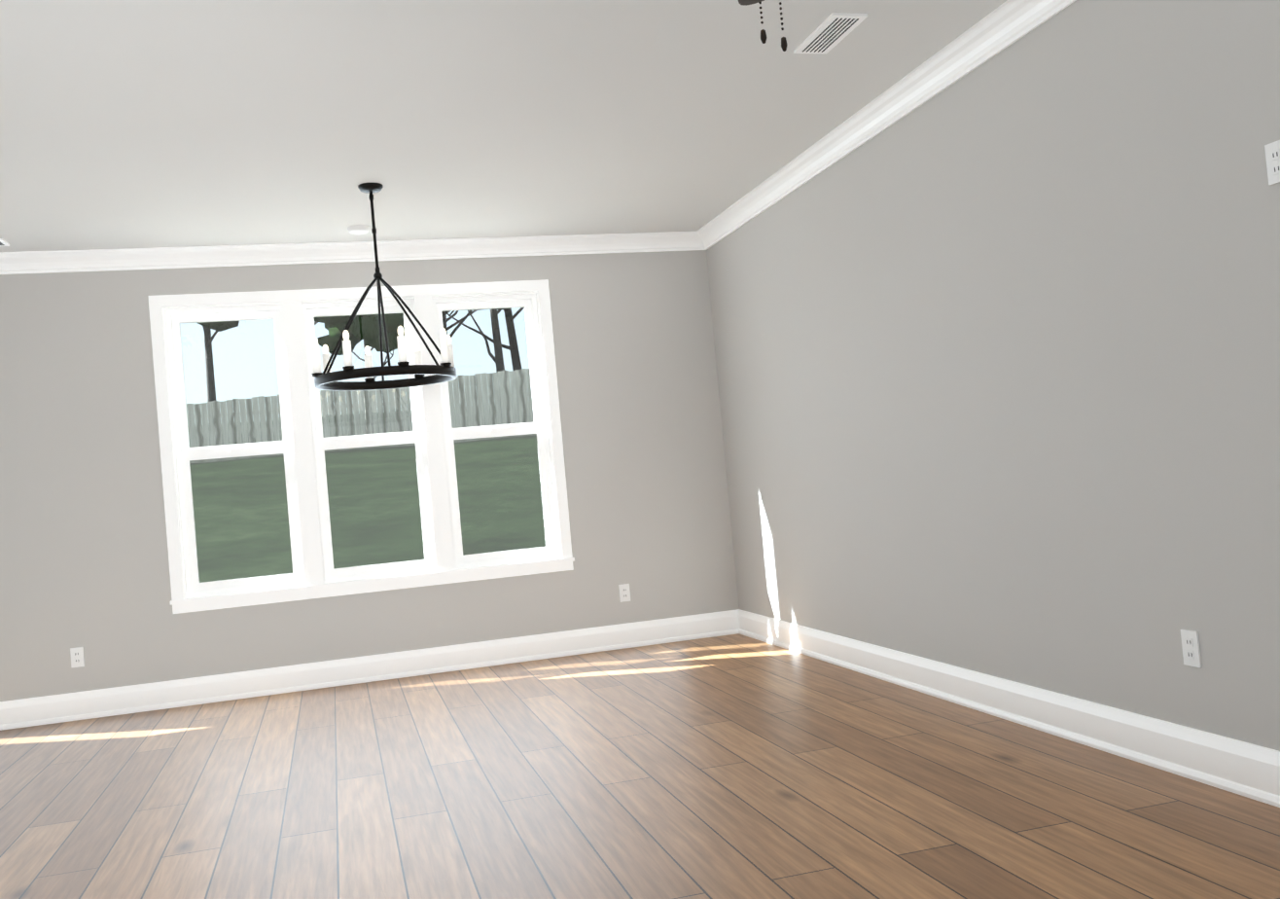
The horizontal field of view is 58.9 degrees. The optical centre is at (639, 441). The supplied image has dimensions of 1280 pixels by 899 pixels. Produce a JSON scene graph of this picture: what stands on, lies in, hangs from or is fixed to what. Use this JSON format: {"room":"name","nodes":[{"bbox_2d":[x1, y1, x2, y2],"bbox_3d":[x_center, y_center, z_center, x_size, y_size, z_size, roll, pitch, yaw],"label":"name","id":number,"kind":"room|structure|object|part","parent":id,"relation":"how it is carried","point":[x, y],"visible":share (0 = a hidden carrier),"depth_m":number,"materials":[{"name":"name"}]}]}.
{"room":"living room","nodes":[
{"label":"living room","id":0,"kind":"room"},
{"bbox_2d":[0,249,739,701],"bbox_3d":[-3.978,0.305,6.570,9.420,2.740,0.150,-5,-2,-15],"label":"wall","id":1,"kind":"structure","parent":0,"point":[84,555],"depth_m":7.01,"materials":[{"name":"grey paint"}]},
{"bbox_2d":[70,646,84,667],"bbox_3d":[-3.291,1.260,6.623,0.070,0.114,0.008,-5,-2,-15],"label":"electrical outlet","id":2,"kind":"object","parent":1,"relation":"attached to","point":[77,657],"visible":1,"depth_m":6.62,"materials":[{"name":"white plastic"}]},
{"bbox_2d":[0,231,700,274],"bbox_3d":[-4.107,-1.005,6.481,9.330,0.112,0.088,-5,-2,-15],"label":"crown molding","id":3,"kind":"structure","parent":1,"relation":"attached to","point":[159,258],"depth_m":7.09,"materials":[{"name":"white paint"}]},
{"bbox_2d":[147,279,574,613],"bbox_3d":[-1.716,-0.017,7.185,2.470,1.915,0.185,-5,-2,-15],"label":"window","id":4,"kind":"structure","parent":1,"relation":"in","point":[291,302],"depth_m":7.13,"materials":[{"name":"white paint"}]},
{"bbox_3d":[-2.492,0.047,7.000,0.688,1.751,0.117,-5,-2,-15],"label":"window sash unit","id":5,"kind":"part","parent":4,"relation":"part of","materials":[{"name":"glass"}]},
{"bbox_3d":[-1.724,-0.015,7.213,0.700,1.751,0.117,-5,-2,-15],"label":"window sash unit","id":6,"kind":"part","parent":4,"relation":"part of","materials":[{"name":"glass"}]},
{"bbox_3d":[-0.956,-0.078,7.425,0.688,1.751,0.117,-5,-2,-15],"label":"window sash unit","id":7,"kind":"part","parent":4,"relation":"part of","materials":[{"name":"glass"}]},
{"bbox_2d":[0,609,735,730],"bbox_3d":[-1.742,1.416,7.026,4.935,0.158,0.030,-5,-2,-15],"label":"baseboard","id":8,"kind":"structure","parent":1,"relation":"attached to","point":[133,698],"depth_m":7.01,"materials":[{"name":"white paint"}]},
{"bbox_2d":[618,583,630,602],"bbox_3d":[-0.101,1.001,7.506,0.070,0.114,0.008,-5,-2,-15],"label":"electrical outlet","id":9,"kind":"object","parent":1,"relation":"attached to","point":[624,592],"visible":1,"depth_m":7.50,"materials":[{"name":"white plastic"}]},
{"bbox_2d":[0,0,1007,251],"bbox_3d":[-2.776,-1.379,1.731,9.720,0.120,10.280,-5,-2,-15],"label":"ceiling","id":10,"kind":"structure","parent":0,"point":[163,123],"depth_m":4.79,"materials":[{"name":"white paint"}]},
{"bbox_2d":[0,238,9,246],"bbox_3d":[-3.707,-1.098,6.267,0.360,0.012,0.140,-5,-2,-15],"label":"ceiling vent","id":11,"kind":"object","parent":10,"relation":"in","point":[3,242],"visible":0.97,"depth_m":6.31,"materials":[{"name":"white paint"}]},
{"bbox_2d":[347,224,369,234],"bbox_3d":[-1.671,-1.256,6.726,0.130,0.032,0.130,-5,-2,-15],"label":"smoke detector","id":12,"kind":"object","parent":10,"relation":"attached to","point":[359,230],"visible":1,"depth_m":6.68,"materials":[{"name":"white plastic"}]},
{"bbox_2d":[311,182,457,390],"bbox_3d":[-1.347,-0.814,5.836,0.732,1.022,0.732,-5,-2,-15],"label":"chandelier","id":13,"kind":"object","parent":10,"relation":"hanging from","point":[328,378],"visible":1,"depth_m":5.78,"materials":[{"name":"black metal"}]},
{"bbox_2d":[738,0,787,51],"bbox_3d":[0.279,-1.234,2.643,1.294,0.660,1.300,-5,-2,-15],"label":"fan","id":14,"kind":"object","parent":10,"relation":"hanging from","point":[784,44],"visible":1,"depth_m":2.71,"materials":[{"name":"black metal"}]},
{"bbox_2d":[793,12,867,53],"bbox_3d":[0.722,-1.550,4.312,0.140,0.012,0.360,-5,-2,-15],"label":"ceiling vent","id":15,"kind":"object","parent":10,"relation":"in","point":[830,32],"visible":0.96,"depth_m":4.29,"materials":[{"name":"white metal"}]},
{"bbox_2d":[0,633,1279,898],"bbox_3d":[-2.521,1.468,1.648,9.720,0.120,10.280,-5,-2,-15],"label":"floor","id":16,"kind":"structure","parent":0,"point":[737,765],"depth_m":4.03,"materials":[{"name":"brown wood"}]},
{"bbox_2d":[706,0,1279,750],"bbox_3d":[1.949,-0.329,2.962,0.150,2.740,10.280,-5,-2,-15],"label":"wall","id":17,"kind":"structure","parent":0,"point":[996,337],"depth_m":4.24,"materials":[{"name":"grey paint"}]},
{"bbox_2d":[696,0,1076,249],"bbox_3d":[1.718,-1.628,2.968,0.088,0.112,9.980,-5,-2,-15],"label":"crown molding","id":18,"kind":"structure","parent":17,"relation":"attached to","point":[990,35],"depth_m":5.06,"materials":[{"name":"white paint"}]},
{"bbox_2d":[735,608,1279,807],"bbox_3d":[1.977,0.963,2.900,0.030,0.158,9.980,-5,-2,-15],"label":"baseboard","id":19,"kind":"structure","parent":17,"relation":"attached to","point":[1251,770],"depth_m":4.29,"materials":[{"name":"white paint"}]},
{"bbox_2d":[1180,629,1201,667],"bbox_3d":[1.763,0.661,3.626,0.008,0.114,0.070,-5,-2,-15],"label":"electrical outlet","id":20,"kind":"object","parent":17,"relation":"attached to","point":[1191,648],"visible":1,"depth_m":3.62,"materials":[{"name":"white plastic"}]},
{"bbox_2d":[1264,140,1279,185],"bbox_3d":[1.776,-0.780,3.157,0.008,0.114,0.070,-5,-2,-15],"label":"outlet","id":21,"kind":"object","parent":17,"relation":"attached to","point":[1272,154],"visible":1,"depth_m":3.17,"materials":[{"name":"white plastic"}]},
{"label":"outside","id":22,"kind":"structure","parent":0,"visible":0},
{"bbox_2d":[188,404,545,582],"bbox_3d":[-5.006,-0.401,41.624,95.000,7.064,67.870,-5,-2,-15],"label":"ground","id":23,"kind":"structure","parent":22,"point":[337,485],"depth_m":20.06,"materials":[{"name":"green plant"}]},
{"bbox_2d":[197,320,239,444],"bbox_3d":[-17.729,-5.913,44.388,6.549,12.825,7.418,-5,-2,-15],"label":"tree","id":24,"kind":"object","parent":23,"relation":"on","point":[221,327],"depth_m":43.54,"materials":[{"name":"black plant"}]},
{"bbox_2d":[314,313,405,432],"bbox_3d":[-9.699,-3.372,40.618,5.512,7.149,4.676,-5,-2,-15],"label":"tree","id":25,"kind":"object","parent":23,"relation":"on","point":[354,335],"depth_m":39.59,"materials":[{"name":"green plant"}]},
{"bbox_2d":[186,368,535,462],"bbox_3d":[-4.525,-2.069,37.667,82.100,3.987,0.120,-5,-2,-15],"label":"fence","id":26,"kind":"object","parent":23,"relation":"on","point":[391,402],"depth_m":36.39,"materials":[{"name":"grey wood"}]},
{"bbox_2d":[441,309,472,338],"bbox_3d":[-7.969,-10.113,52.280,9.182,18.689,9.332,-5,-2,-15],"label":"tree","id":27,"kind":"object","parent":23,"relation":"on","point":[444,325],"depth_m":52.20,"materials":[{"name":"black plant"}]},
{"bbox_2d":[442,308,509,331],"bbox_3d":[-8.224,-7.910,43.157,7.518,15.657,7.161,-5,-2,-15],"label":"tree","id":28,"kind":"object","parent":23,"relation":"on","point":[449,317],"depth_m":43.47,"materials":[{"name":"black plant"}]},
{"bbox_2d":[444,307,525,420],"bbox_3d":[-5.773,-8.761,46.595,9.223,16.722,6.962,-5,-2,-15],"label":"tree","id":29,"kind":"object","parent":23,"relation":"on","point":[514,339],"depth_m":45.74,"materials":[{"name":"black plant"}]},
{"bbox_2d":[467,308,504,402],"bbox_3d":[-5.785,-6.987,42.853,5.477,13.692,6.252,-5,-2,-15],"label":"tree","id":30,"kind":"object","parent":23,"relation":"on","point":[496,336],"depth_m":41.94,"materials":[{"name":"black plant"}]}
]}

